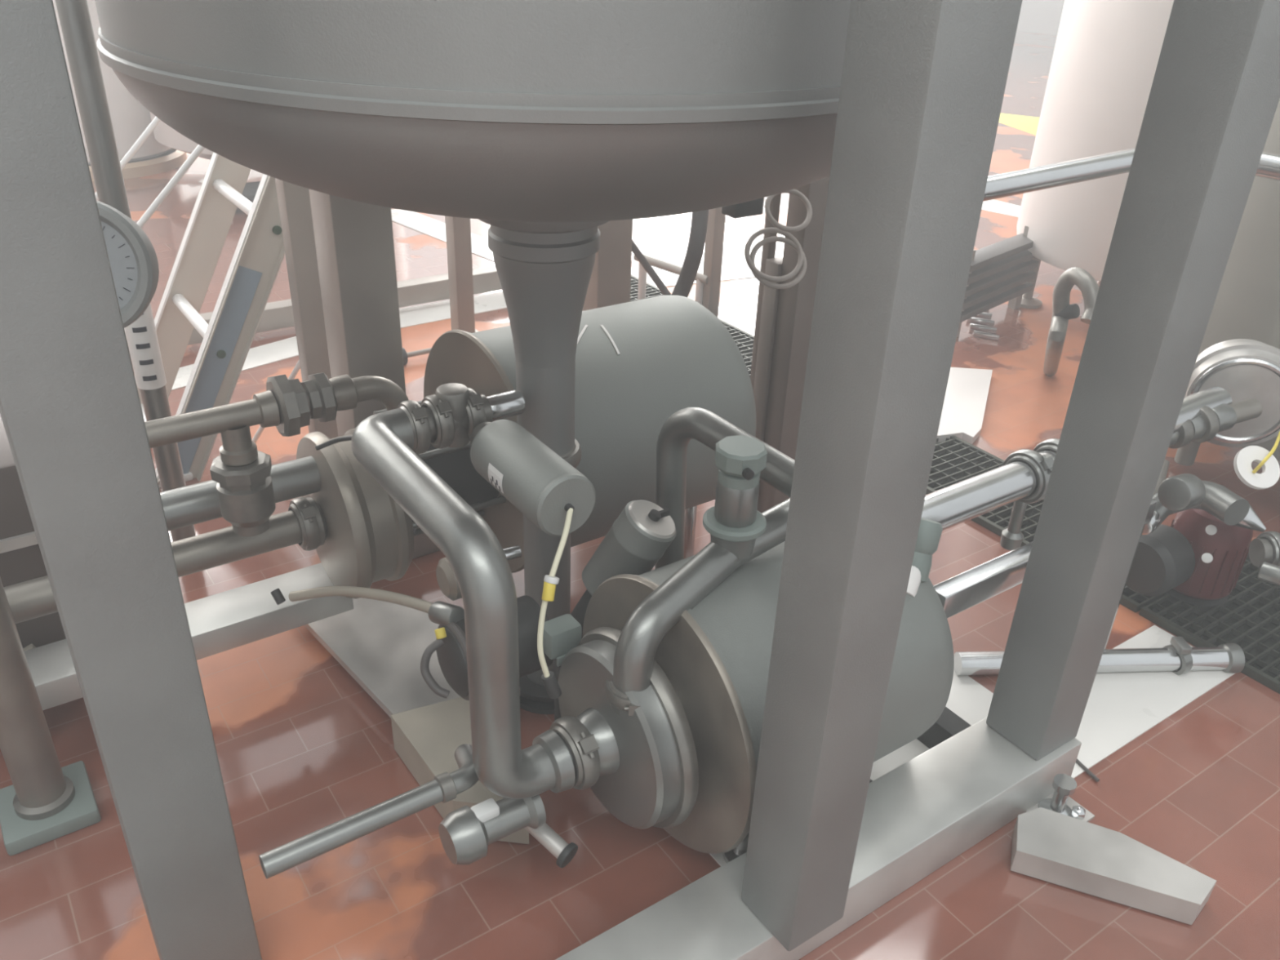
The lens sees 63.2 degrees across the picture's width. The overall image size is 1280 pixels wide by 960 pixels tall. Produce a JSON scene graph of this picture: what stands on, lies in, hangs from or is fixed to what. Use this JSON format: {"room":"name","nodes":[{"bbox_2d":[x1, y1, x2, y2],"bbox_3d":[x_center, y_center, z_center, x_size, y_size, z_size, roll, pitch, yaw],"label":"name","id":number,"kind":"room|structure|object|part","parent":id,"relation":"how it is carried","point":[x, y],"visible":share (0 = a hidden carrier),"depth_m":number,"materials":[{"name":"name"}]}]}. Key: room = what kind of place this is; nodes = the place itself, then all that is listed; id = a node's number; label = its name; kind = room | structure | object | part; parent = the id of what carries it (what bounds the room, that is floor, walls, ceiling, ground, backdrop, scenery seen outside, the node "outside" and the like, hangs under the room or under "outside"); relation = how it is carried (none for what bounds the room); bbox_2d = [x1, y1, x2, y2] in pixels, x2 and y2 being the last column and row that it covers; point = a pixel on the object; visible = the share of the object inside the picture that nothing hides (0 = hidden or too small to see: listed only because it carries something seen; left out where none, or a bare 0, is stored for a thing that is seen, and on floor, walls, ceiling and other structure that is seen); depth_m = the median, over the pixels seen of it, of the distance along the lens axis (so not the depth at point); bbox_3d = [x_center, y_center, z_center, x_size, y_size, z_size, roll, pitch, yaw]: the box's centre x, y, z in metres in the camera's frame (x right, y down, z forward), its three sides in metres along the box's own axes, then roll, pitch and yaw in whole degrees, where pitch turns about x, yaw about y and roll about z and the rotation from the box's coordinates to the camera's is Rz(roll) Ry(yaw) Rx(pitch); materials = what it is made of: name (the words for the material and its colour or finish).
{"room":"factory processing room","nodes":[
{"label":"factory processing room","id":0,"kind":"room"},
{"bbox_2d":[0,30,1279,959],"bbox_3d":[0.964,-1.199,5.703,22.000,0.200,18.000,-17,35,-31],"label":"floor","id":1,"kind":"structure","parent":0,"point":[303,748],"depth_m":2.12,"materials":[{"name":"red tile"}]},
{"bbox_2d":[0,413,66,651],"bbox_3d":[-1.888,0.295,2.022,1.405,0.580,0.480,-17,35,-31],"label":"tank","id":2,"kind":"object","parent":1,"relation":"on","point":[21,560],"visible":0.16,"depth_m":2.13,"materials":[{"name":"grey metal"}]},
{"bbox_2d":[0,577,101,855],"bbox_3d":[-1.136,0.214,1.790,0.160,1.000,0.160,-17,35,-31],"label":"support leg","id":3,"kind":"object","parent":1,"relation":"on","point":[46,801],"visible":1,"depth_m":1.94,"materials":[{"name":"metal"}]},
{"bbox_2d":[52,0,186,181],"bbox_3d":[-3.394,-3.079,6.082,1.000,2.400,1.000,-17,35,-31],"label":"storage tank","id":4,"kind":"object","parent":1,"relation":"on","point":[130,118],"visible":0.3,"depth_m":6.29,"materials":[{"name":"white metal"}]},
{"bbox_2d":[54,0,195,542],"bbox_3d":[-1.201,-0.631,2.375,0.100,1.900,0.100,-17,35,-31],"label":"pole","id":5,"kind":"object","parent":1,"relation":"on","point":[74,17],"visible":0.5,"depth_m":2.32,"materials":[{"name":"metal"}]},
{"bbox_2d":[0,0,262,959],"bbox_3d":[-0.670,-0.578,0.984,0.140,3.200,0.140,-17,35,-31],"label":"steel column","id":6,"kind":"structure","parent":1,"relation":"on","point":[71,412],"depth_m":1.26,"materials":[{"name":"metal"}]},
{"bbox_2d":[149,111,213,159],"bbox_3d":[-2.234,-3.025,6.069,1.440,2.400,1.440,-17,35,-31],"label":"storage tank","id":7,"kind":"object","parent":1,"relation":"on","point":[164,134],"visible":0.08,"depth_m":6.00,"materials":[{"name":"metal"}]},
{"bbox_2d":[24,562,353,710],"bbox_3d":[-1.462,0.526,2.051,1.820,0.178,0.135,-17,35,-31],"label":"base rail","id":8,"kind":"object","parent":1,"relation":"on","point":[218,623],"visible":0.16,"depth_m":2.32,"materials":[{"name":"metal"}]},
{"bbox_2d":[94,116,284,488],"bbox_3d":[-1.477,-0.777,2.985,1.618,1.604,0.535,-17,35,-31],"label":"step ladder","id":9,"kind":"object","parent":1,"relation":"on","point":[259,255],"visible":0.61,"depth_m":3.12,"materials":[{"name":"metal"}]},
{"bbox_3d":[-1.632,-0.863,3.138,1.563,1.542,0.018,-17,35,-31],"label":"leg","id":10,"kind":"part","parent":9,"relation":"part of","materials":[{"name":"white"}]},
{"bbox_3d":[-1.365,-0.666,2.805,1.563,1.542,0.018,-17,35,-31],"label":"leg","id":11,"kind":"part","parent":9,"relation":"part of","materials":[{"name":"white"}]},
{"bbox_2d":[241,181,260,203],"bbox_3d":[-2.218,-1.585,5.852,0.380,0.100,0.300,-17,35,-31],"label":"scale","id":12,"kind":"object","parent":1,"relation":"on","point":[250,190],"visible":0.02,"depth_m":5.81,"materials":[{"name":"metal"}]},
{"bbox_2d":[251,359,300,443],"bbox_3d":[-1.129,-0.241,3.236,0.290,0.394,0.016,13,31,18],"label":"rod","id":13,"kind":"object","parent":1,"relation":"on","point":[297,367],"visible":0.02,"depth_m":3.16,"materials":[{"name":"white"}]},
{"bbox_2d":[275,177,337,438],"bbox_3d":[-0.910,-1.133,2.576,0.070,2.600,0.070,-17,35,-31],"label":"frame post","id":14,"kind":"object","parent":1,"relation":"on","point":[294,201],"visible":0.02,"depth_m":2.87,"materials":[{"name":"metal"}]},
{"bbox_2d":[124,265,502,355],"bbox_3d":[-1.865,-0.533,3.976,4.250,0.120,0.080,-17,35,-31],"label":"horizontal beam","id":15,"kind":"structure","parent":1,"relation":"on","point":[276,315],"depth_m":4.48,"materials":[{"name":"metal"}]},
{"bbox_2d":[308,188,439,559],"bbox_3d":[-0.655,-1.216,2.128,0.300,3.200,0.220,-17,35,-31],"label":"steel column","id":16,"kind":"structure","parent":1,"relation":"on","point":[354,244],"depth_m":2.49,"materials":[{"name":"metal"}]},
{"bbox_2d":[304,597,520,717],"bbox_3d":[-0.548,0.376,2.467,0.403,0.020,0.615,-17,35,-31],"label":"base plate","id":17,"kind":"object","parent":1,"relation":"on","point":[382,645],"visible":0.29,"depth_m":2.41,"materials":[{"name":"metal"}]},
{"bbox_2d":[402,216,478,364],"bbox_3d":[-0.757,-1.530,3.509,0.380,2.405,0.100,-17,35,-31],"label":"frame post","id":18,"kind":"object","parent":1,"relation":"on","point":[458,229],"visible":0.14,"depth_m":3.98,"materials":[{"name":"metal"}]},
{"bbox_3d":[-0.931,-0.472,3.996,0.060,0.070,0.070,-17,35,-31],"label":"foot knob","id":19,"kind":"part","parent":18,"relation":"part of","materials":[{"name":"metal"}]},
{"bbox_3d":[-0.824,-0.504,4.063,0.260,0.020,0.020,-17,35,-31],"label":"foot rod","id":20,"kind":"part","parent":18,"relation":"part of","materials":[{"name":"metal"}]},
{"bbox_2d":[391,208,494,262],"bbox_3d":[-0.976,-1.293,5.520,0.208,0.003,1.356,-24,38,-38],"label":"trim","id":21,"kind":"structure","parent":1,"relation":"on","point":[431,227],"depth_m":5.63,"materials":[{"name":"white paint"}]},
{"bbox_2d":[391,697,528,844],"bbox_3d":[-0.346,0.589,2.096,0.164,0.095,0.377,-17,35,-31],"label":"concrete block","id":22,"kind":"object","parent":1,"relation":"on","point":[427,738],"visible":0.5,"depth_m":2.11,"materials":[{"name":"concrete"}]},
{"bbox_2d":[171,241,762,390],"bbox_3d":[-0.626,-0.740,4.557,3.614,0.003,0.468,-18,35,-32],"label":"trim","id":23,"kind":"structure","parent":1,"relation":"on","point":[735,266],"depth_m":4.57,"materials":[{"name":"white paint"}]},
{"bbox_2d":[296,295,755,598],"bbox_3d":[-0.292,-0.030,2.564,1.060,0.731,0.591,-17,35,-31],"label":"pump","id":24,"kind":"object","parent":1,"relation":"on","point":[676,354],"depth_m":2.39,"materials":[{"name":"metal"}]},
{"bbox_2d":[3,497,320,623],"bbox_3d":[-1.042,0.188,2.093,0.786,0.124,0.119,-17,35,-31],"label":"pipe","id":25,"kind":"object","parent":24,"relation":"attached to","point":[28,600],"visible":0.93,"depth_m":2.16,"materials":[{"name":"metal"}]},
{"bbox_2d":[160,455,320,531],"bbox_3d":[-0.915,0.050,2.129,0.532,0.080,0.080,-17,35,-31],"label":"pipe","id":26,"kind":"object","parent":24,"relation":"attached to","point":[197,503],"visible":0.42,"depth_m":2.12,"materials":[{"name":"metal"}]},
{"bbox_2d":[144,373,419,456],"bbox_3d":[-0.735,-0.053,1.972,0.673,0.284,0.124,-17,35,-31],"label":"pipe","id":27,"kind":"object","parent":24,"relation":"attached to","point":[287,405],"visible":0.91,"depth_m":1.93,"materials":[{"name":"metal"}]},
{"bbox_2d":[209,426,275,536],"bbox_3d":[-0.756,-0.001,1.985,0.104,0.235,0.104,-4,30,-12],"label":"valve","id":28,"kind":"object","parent":27,"relation":"attached to","point":[241,473],"visible":0.98,"depth_m":1.95,"materials":[{"name":"metal"}]},
{"bbox_3d":[-0.645,0.069,2.340,0.150,0.382,0.382,-17,35,-31],"label":"casing","id":29,"kind":"part","parent":24,"relation":"part of","materials":[{"name":"metal"}]},
{"bbox_2d":[271,586,464,625],"bbox_3d":[-0.562,0.248,2.129,0.516,0.176,0.064,18,33,25],"label":"air line","id":30,"kind":"object","parent":24,"relation":"attached to","point":[442,613],"visible":0.99,"depth_m":2.10,"materials":[{"name":"rubber"}]},
{"bbox_2d":[435,545,521,600],"bbox_3d":[-0.310,0.170,1.999,0.132,0.121,0.128,-17,35,-31],"label":"small actuator","id":31,"kind":"object","parent":30,"relation":"attached to","point":[446,580],"visible":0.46,"depth_m":1.97,"materials":[{"name":"metal"}]},
{"bbox_2d":[420,595,553,700],"bbox_3d":[-0.308,0.331,2.019,0.261,0.165,0.162,-17,35,-31],"label":"motor","id":32,"kind":"object","parent":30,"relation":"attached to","point":[450,643],"visible":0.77,"depth_m":1.98,"materials":[{"name":"metal"}]},
{"bbox_3d":[-0.488,-0.173,2.359,0.240,0.016,0.016,-17,35,-31],"label":"tie rod","id":33,"kind":"part","parent":24,"relation":"part of","materials":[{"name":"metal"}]},
{"bbox_3d":[-0.410,-0.070,2.284,0.240,0.016,0.016,-17,35,-31],"label":"tie rod","id":34,"kind":"part","parent":24,"relation":"part of","materials":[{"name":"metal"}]},
{"bbox_3d":[-0.469,0.106,2.466,0.240,0.016,0.016,-17,35,-31],"label":"tie rod","id":35,"kind":"part","parent":24,"relation":"part of","materials":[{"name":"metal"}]},
{"bbox_3d":[-0.400,0.070,2.338,0.240,0.016,0.016,-17,35,-31],"label":"tie rod","id":36,"kind":"part","parent":24,"relation":"part of","materials":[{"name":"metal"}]},
{"bbox_3d":[-0.385,-0.062,2.471,0.012,0.591,0.591,-17,35,-31],"label":"plate","id":37,"kind":"part","parent":24,"relation":"part of","materials":[{"name":"metal"}]},
{"bbox_3d":[-0.142,-0.324,2.407,0.007,0.027,0.133,9,30,11],"label":"tape strip","id":38,"kind":"part","parent":24,"relation":"part of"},
{"bbox_3d":[-0.070,-0.328,2.435,0.006,0.037,0.101,-12,32,-24],"label":"tape strip","id":39,"kind":"part","parent":24,"relation":"part of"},
{"bbox_3d":[0.132,0.147,2.811,0.070,0.212,0.070,-17,35,-31],"label":"leg","id":40,"kind":"part","parent":24,"relation":"part of","materials":[{"name":"metal"}]},
{"bbox_2d":[515,359,581,714],"bbox_3d":[-0.197,0.112,2.206,0.190,0.840,0.190,-17,35,-31],"label":"pipe","id":41,"kind":"object","parent":1,"relation":"on","point":[548,394],"visible":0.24,"depth_m":2.08,"materials":[{"name":"metal"}]},
{"bbox_2d":[94,0,851,368],"bbox_3d":[-0.145,-1.168,1.491,1.384,2.134,1.384,-17,35,-31],"label":"vessel","id":42,"kind":"object","parent":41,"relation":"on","point":[545,124],"visible":0.88,"depth_m":1.20,"materials":[{"name":"metal"}]},
{"bbox_2d":[96,200,159,328],"bbox_3d":[-1.052,-0.413,1.971,0.243,0.250,0.231,-17,35,-31],"label":"gauge","id":43,"kind":"object","parent":42,"relation":"attached to","point":[132,256],"visible":0.32,"depth_m":1.95,"materials":[{"name":"metal"}]},
{"bbox_2d":[582,219,632,311],"bbox_3d":[-0.083,-1.668,2.978,0.136,3.200,0.136,-17,35,-31],"label":"steel column","id":44,"kind":"structure","parent":1,"relation":"on","point":[610,282],"depth_m":3.45,"materials":[{"name":"metal"}]},
{"bbox_2d":[671,209,708,297],"bbox_3d":[0.088,-0.675,3.609,0.197,0.859,0.557,-2,30,-8],"label":"hose","id":45,"kind":"object","parent":1,"relation":"on","point":[695,246],"visible":0.37,"depth_m":3.29,"materials":[{"name":"grey"}]},
{"bbox_2d":[558,541,954,862],"bbox_3d":[0.183,0.399,1.998,0.695,0.569,0.528,-17,35,-31],"label":"pump","id":46,"kind":"object","parent":1,"relation":"on","point":[684,764],"visible":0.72,"depth_m":1.78,"materials":[{"name":"metal"}]},
{"bbox_2d":[351,408,599,799],"bbox_3d":[-0.297,0.217,1.812,0.209,0.550,0.562,-17,35,-31],"label":"pipe","id":47,"kind":"object","parent":46,"relation":"attached to","point":[564,757],"visible":1,"depth_m":1.62,"materials":[{"name":"metal"}]},
{"bbox_2d":[258,743,479,879],"bbox_3d":[-0.405,0.546,1.691,0.114,0.090,0.415,25,36,35],"label":"pipe","id":48,"kind":"object","parent":47,"relation":"attached to","point":[445,787],"visible":0.88,"depth_m":1.64,"materials":[{"name":"metal"}]},
{"bbox_2d":[396,382,525,454],"bbox_3d":[-0.326,-0.124,1.928,0.238,0.110,0.099,-17,35,-31],"label":"pipe fitting","id":49,"kind":"object","parent":47,"relation":"attached to","point":[446,418],"visible":0.85,"depth_m":1.88,"materials":[{"name":"metal"}]},
{"bbox_2d":[315,435,351,450],"bbox_3d":[-0.528,-0.069,2.039,0.271,0.087,0.045,17,33,25],"label":"cable","id":50,"kind":"object","parent":49,"relation":"attached to","point":[344,438],"visible":0.43,"depth_m":2.10,"materials":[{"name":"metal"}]},
{"bbox_2d":[470,419,595,536],"bbox_3d":[-0.199,-0.015,1.797,0.116,0.114,0.304,-17,35,-31],"label":"pneumatic actuator","id":51,"kind":"object","parent":49,"relation":"attached to","point":[537,481],"visible":0.96,"depth_m":1.72,"materials":[{"name":"metal"}]},
{"bbox_2d":[537,507,573,698],"bbox_3d":[-0.139,0.200,1.692,0.041,0.277,0.155,4,29,3],"label":"cable","id":52,"kind":"object","parent":51,"relation":"hanging from","point":[550,682],"visible":1,"depth_m":1.66,"materials":[{"name":"plastic"}]},
{"bbox_2d":[438,794,546,864],"bbox_3d":[-0.252,0.584,1.771,0.165,0.091,0.090,-17,35,-31],"label":"valve","id":53,"kind":"object","parent":47,"relation":"attached to","point":[466,833],"visible":0.9,"depth_m":1.74,"materials":[{"name":"metal"}]},
{"bbox_3d":[-0.261,0.557,1.748,0.045,0.022,0.030,-17,35,-31],"label":"handle","id":54,"kind":"part","parent":53,"relation":"part of","materials":[{"name":"plastic"}]},
{"bbox_2d":[524,822,577,867],"bbox_3d":[-0.179,0.635,1.873,0.148,0.074,0.048,21,34,30],"label":"outlet","id":55,"kind":"object","parent":46,"relation":"attached to","point":[564,852],"visible":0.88,"depth_m":1.85,"materials":[{"name":"metal"}]},
{"bbox_3d":[-0.184,0.627,1.875,0.135,0.064,0.032,22,35,31],"label":"rod","id":56,"kind":"part","parent":55,"relation":"part of","materials":[{"name":"metal"}]},
{"bbox_2d":[542,613,582,720],"bbox_3d":[-0.152,0.413,2.013,0.070,0.330,0.058,-17,35,-31],"label":"junction box","id":57,"kind":"object","parent":46,"relation":"attached to","point":[562,633],"visible":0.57,"depth_m":1.93,"materials":[{"name":"grey plastic"}]},
{"bbox_3d":[-0.018,0.443,1.862,0.123,0.344,0.344,-17,35,-31],"label":"casing","id":58,"kind":"part","parent":46,"relation":"part of","materials":[{"name":"metal"}]},
{"bbox_2d":[570,499,675,639],"bbox_3d":[-0.049,0.197,2.102,0.232,0.349,0.116,6,29,7],"label":"pneumatic actuator","id":59,"kind":"object","parent":46,"relation":"attached to","point":[642,532],"visible":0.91,"depth_m":2.02,"materials":[{"name":"metal"}]},
{"bbox_3d":[-0.106,0.271,2.153,0.122,0.167,0.057,6,29,6],"label":"stem","id":60,"kind":"part","parent":59,"relation":"part of","materials":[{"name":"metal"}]},
{"bbox_3d":[0.037,0.426,1.897,0.012,0.528,0.528,-17,35,-31],"label":"plate","id":61,"kind":"part","parent":46,"relation":"part of","materials":[{"name":"metal"}]},
{"bbox_2d":[604,497,790,715],"bbox_3d":[0.227,0.162,1.921,0.762,0.228,0.114,-24,38,-38],"label":"pipe","id":62,"kind":"object","parent":46,"relation":"on","point":[638,642],"visible":0.69,"depth_m":1.73,"materials":[{"name":"metal"}]},
{"bbox_2d":[702,435,767,559],"bbox_3d":[0.169,0.032,1.814,0.112,0.207,0.112,-17,35,-31],"label":"valve","id":63,"kind":"object","parent":62,"relation":"attached to","point":[735,523],"visible":0.99,"depth_m":1.78,"materials":[{"name":"metal"}]},
{"bbox_2d":[654,407,795,568],"bbox_3d":[0.192,0.095,2.032,0.080,0.415,0.462,-22,37,-36],"label":"pipe","id":64,"kind":"object","parent":46,"relation":"attached to","point":[704,426],"visible":0.47,"depth_m":2.06,"materials":[{"name":"metal"}]},
{"bbox_3d":[0.195,0.678,1.974,0.070,0.105,0.070,-17,35,-31],"label":"leg","id":65,"kind":"part","parent":46,"relation":"part of","materials":[{"name":"metal"}]},
{"bbox_2d":[906,517,942,596],"bbox_3d":[0.511,0.141,1.946,0.073,0.144,0.135,18,33,25],"label":"valve","id":66,"kind":"object","parent":46,"relation":"attached to","point":[930,531],"visible":0.47,"depth_m":1.92,"materials":[{"name":"grey plastic"}]},
{"bbox_2d":[721,176,829,513],"bbox_3d":[0.359,-0.952,2.550,0.112,2.400,0.330,-17,35,-31],"label":"post","id":67,"kind":"object","parent":1,"relation":"on","point":[784,317],"visible":0.42,"depth_m":2.74,"materials":[{"name":"metal"}]},
{"bbox_3d":[0.345,-0.217,2.875,0.050,0.800,0.050,-17,35,-31],"label":"web plate","id":68,"kind":"part","parent":67,"relation":"part of","materials":[{"name":"metal"}]},
{"bbox_2d":[744,189,812,288],"bbox_3d":[0.321,-0.544,2.345,0.170,0.194,0.135,-17,35,-31],"label":"coiled hose","id":69,"kind":"object","parent":67,"relation":"hanging from","point":[780,228],"visible":0.97,"depth_m":2.34,"materials":[{"name":"beige"}]},
{"bbox_2d":[710,669,993,866],"bbox_3d":[0.440,0.579,2.274,0.850,0.003,0.240,-17,35,-31],"label":"trim","id":70,"kind":"structure","parent":1,"relation":"on","point":[969,700],"depth_m":2.38,"materials":[{"name":"white paint"}]},
{"bbox_2d":[630,274,1164,612],"bbox_3d":[0.458,-0.448,4.094,0.370,0.022,3.542,-17,35,-31],"label":"drain grating","id":71,"kind":"object","parent":1,"relation":"on","point":[955,460],"visible":0.15,"depth_m":3.39,"materials":[{"name":"black"}]},
{"bbox_2d":[631,239,671,295],"bbox_3d":[0.110,-0.722,4.078,0.374,0.487,0.028,-10,31,-21],"label":"rod","id":72,"kind":"object","parent":71,"relation":"on","point":[637,252],"visible":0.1,"depth_m":3.98,"materials":[{"name":"grey metal"}]},
{"bbox_2d":[633,253,707,305],"bbox_3d":[0.128,-0.790,4.430,0.415,0.268,0.036,27,38,37],"label":"rail","id":73,"kind":"object","parent":71,"relation":"on","point":[700,278],"visible":0.5,"depth_m":4.38,"materials":[{"name":"metal"}]},
{"bbox_3d":[0.009,-0.843,4.534,0.036,0.250,0.036,-17,35,-31],"label":"leg","id":74,"kind":"part","parent":73,"relation":"part of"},
{"bbox_3d":[0.245,-0.721,4.334,0.036,0.250,0.036,-17,35,-31],"label":"leg","id":75,"kind":"part","parent":73,"relation":"part of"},
{"bbox_2d":[702,207,725,317],"bbox_3d":[0.328,-1.652,3.801,0.055,2.400,0.055,-17,35,-31],"label":"frame post","id":76,"kind":"object","parent":71,"relation":"on","point":[713,247],"visible":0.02,"depth_m":4.20,"materials":[{"name":"metal"}]},
{"bbox_2d":[916,706,971,748],"bbox_3d":[0.491,0.424,2.477,0.060,0.080,0.720,-17,35,-31],"label":"drain","id":77,"kind":"object","parent":1,"relation":"on","point":[948,724],"visible":0.02,"depth_m":2.24,"materials":[{"name":"metal"}]},
{"bbox_2d":[935,367,992,444],"bbox_3d":[1.181,-0.282,3.840,0.180,0.028,0.704,12,31,17],"label":"floor plate","id":78,"kind":"object","parent":1,"relation":"on","point":[966,393],"visible":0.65,"depth_m":3.80,"materials":[{"name":"metal"}]},
{"bbox_2d":[966,309,999,340],"bbox_3d":[1.512,-0.712,4.641,0.130,0.020,0.420,7,29,8],"label":"wire bundle","id":79,"kind":"object","parent":1,"relation":"on","point":[975,326],"visible":0.75,"depth_m":4.56,"materials":[{"name":"metal"}]},
{"bbox_2d":[956,225,1039,337],"bbox_3d":[1.552,-0.879,4.578,0.100,0.380,0.659,27,38,37],"label":"rack","id":80,"kind":"object","parent":1,"relation":"on","point":[999,273],"visible":0.71,"depth_m":4.53,"materials":[{"name":"grey metal"}]},
{"bbox_2d":[981,199,1020,217],"bbox_3d":[2.461,-1.569,6.266,0.292,0.003,1.105,-23,38,-37],"label":"trim","id":81,"kind":"structure","parent":1,"relation":"on","point":[992,206],"depth_m":6.46,"materials":[{"name":"white paint"}]},
{"bbox_2d":[998,113,1039,135],"bbox_3d":[3.289,-3.039,8.956,0.629,0.003,1.259,12,30,16],"label":"trim","id":82,"kind":"structure","parent":1,"relation":"on","point":[1028,124],"depth_m":9.15,"materials":[{"name":"yellow paint"}]},
{"bbox_2d":[933,498,1156,648],"bbox_3d":[0.863,0.323,2.306,0.717,0.450,0.044,-17,35,-31],"label":"pipe","id":83,"kind":"object","parent":1,"relation":"on","point":[957,593],"visible":0.21,"depth_m":2.08,"materials":[{"name":"metal"}]},
{"bbox_3d":[1.123,0.269,2.483,0.040,0.390,0.040,-17,35,-31],"label":"leg","id":84,"kind":"part","parent":83,"relation":"part of","materials":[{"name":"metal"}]},
{"bbox_2d":[1025,773,1094,822],"bbox_3d":[0.853,0.641,2.105,0.110,0.090,0.100,-17,35,-31],"label":"levelling foot","id":85,"kind":"object","parent":1,"relation":"on","point":[1064,785],"visible":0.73,"depth_m":2.10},
{"bbox_3d":[0.851,0.678,2.125,0.110,0.006,0.100,-17,35,-31],"label":"plate","id":86,"kind":"part","parent":85,"relation":"part of","materials":[{"name":"metal"}]},
{"bbox_2d":[1043,266,1098,376],"bbox_3d":[1.477,-0.522,3.676,0.145,0.637,0.828,11,30,14],"label":"curved pipe","id":87,"kind":"object","parent":1,"relation":"on","point":[1062,311],"visible":0.91,"depth_m":3.34,"materials":[{"name":"metal"}]},
{"bbox_2d":[921,386,1232,551],"bbox_3d":[0.985,0.149,2.480,1.174,0.592,0.119,-17,35,-31],"label":"pipe","id":88,"kind":"object","parent":1,"relation":"on","point":[1023,478],"visible":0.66,"depth_m":2.22,"materials":[{"name":"metal"}]},
{"bbox_2d":[1142,398,1266,534],"bbox_3d":[1.403,-0.015,2.572,0.399,0.294,0.250,-7,31,-16],"label":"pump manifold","id":89,"kind":"object","parent":88,"relation":"attached to","point":[1184,491],"visible":0.7,"depth_m":2.54,"materials":[{"name":"metal"}]},
{"bbox_2d":[1233,431,1279,489],"bbox_3d":[1.530,-0.047,2.526,0.231,0.083,0.095,-17,35,-31],"label":"disc","id":90,"kind":"object","parent":89,"relation":"hanging from","point":[1269,476],"visible":1,"depth_m":2.49,"materials":[{"name":"plastic"}]},
{"bbox_2d":[1248,531,1279,586],"bbox_3d":[1.537,0.194,2.463,0.148,0.105,0.191,10,30,13],"label":"fitting","id":91,"kind":"object","parent":89,"relation":"attached to","point":[1264,552],"visible":1,"depth_m":2.47,"materials":[{"name":"metal"}]},
{"bbox_2d":[1016,0,1173,308],"bbox_3d":[2.390,-1.931,4.245,1.240,2.600,1.240,-17,35,-31],"label":"storage tank","id":92,"kind":"object","parent":1,"relation":"on","point":[1106,54],"visible":0.38,"depth_m":4.23,"materials":[{"name":"metal"}]},
{"bbox_3d":[1.823,-0.944,4.837,0.140,0.260,0.140,-17,35,-31],"label":"leg","id":93,"kind":"part","parent":92,"relation":"part of","materials":[{"name":"metal"}]},
{"bbox_2d":[953,636,1244,675],"bbox_3d":[1.110,0.431,2.515,0.704,0.089,0.078,0,29,-5],"label":"tube","id":94,"kind":"object","parent":1,"relation":"on","point":[1179,655],"visible":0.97,"depth_m":2.50,"materials":[{"name":"metal"}]},
{"bbox_2d":[1010,807,1216,924],"bbox_3d":[0.895,0.728,1.978,0.352,0.055,0.132,12,31,17],"label":"wedge","id":95,"kind":"object","parent":1,"relation":"on","point":[1049,846],"visible":1,"depth_m":1.95,"materials":[{"name":"metal"}]},
{"bbox_2d":[982,147,1279,201],"bbox_3d":[1.107,-0.343,2.846,1.090,1.102,0.329,0,29,-4],"label":"pipe","id":96,"kind":"object","parent":1,"relation":"on","point":[1072,171],"visible":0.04,"depth_m":2.60,"materials":[{"name":"metal"}]},
{"bbox_2d":[1071,625,1235,778],"bbox_3d":[-0.817,1.099,1.252,5.380,0.003,0.220,-17,35,-31],"label":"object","id":97,"kind":"structure","parent":1,"relation":"on","point":[1121,707],"depth_m":2.44,"materials":[{"name":"white paint"}]},
{"bbox_2d":[555,716,1081,959],"bbox_3d":[-0.023,0.828,1.677,2.155,0.118,0.160,-17,35,-31],"label":"base rail","id":98,"kind":"object","parent":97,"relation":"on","point":[921,815],"visible":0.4,"depth_m":1.92,"materials":[{"name":"metal"}]},
{"bbox_2d":[741,0,1022,951],"bbox_3d":[0.311,-0.619,1.009,0.125,3.082,0.125,-17,35,-31],"label":"steel column","id":99,"kind":"structure","parent":98,"relation":"on","point":[923,83],"depth_m":1.25,"materials":[{"name":"metal"}]},
{"bbox_2d":[986,0,1279,759],"bbox_3d":[0.867,-0.823,1.414,0.132,3.082,0.132,-17,35,-31],"label":"steel column","id":100,"kind":"structure","parent":98,"relation":"on","point":[1214,97],"depth_m":1.70,"materials":[{"name":"metal"}]},
{"bbox_2d":[1075,758,1099,782],"bbox_3d":[0.945,0.605,2.256,0.011,0.008,0.135,-9,31,-19],"label":"wire","id":101,"kind":"object","parent":97,"relation":"on","point":[1096,779],"visible":0.48,"depth_m":2.22,"materials":[{"name":"metal"}]},
{"bbox_2d":[1138,552,1279,693],"bbox_3d":[2.492,0.653,2.273,1.310,0.022,2.250,-17,35,-31],"label":"drain grating","id":102,"kind":"object","parent":1,"relation":"on","point":[1250,616],"visible":0.53,"depth_m":2.71,"materials":[{"name":"black"}]},
{"bbox_2d":[1125,508,1253,611],"bbox_3d":[1.441,0.187,2.747,0.325,0.298,0.227,-17,35,-31],"label":"pump","id":103,"kind":"object","parent":102,"relation":"on","point":[1199,559],"visible":0.81,"depth_m":2.68,"materials":[{"name":"red metal"}]},
{"bbox_2d":[1173,98,1279,466],"bbox_3d":[2.238,-1.214,2.723,1.160,2.778,1.334,11,30,16],"label":"storage tank","id":104,"kind":"object","parent":1,"relation":"on","point":[1239,353],"visible":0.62,"depth_m":2.85,"materials":[{"name":"grey metal"}]},
{"bbox_3d":[1.821,-0.139,3.436,0.060,0.178,0.060,-17,35,-31],"label":"leg","id":105,"kind":"part","parent":104,"relation":"part of","materials":[{"name":"grey metal"}]},
{"bbox_2d":[1016,0,1064,35],"bbox_3d":[10.173,-6.941,9.881,0.300,6.400,18.300,-17,35,-31],"label":"wall","id":106,"kind":"structure","parent":0,"point":[1038,16],"depth_m":15.98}
]}

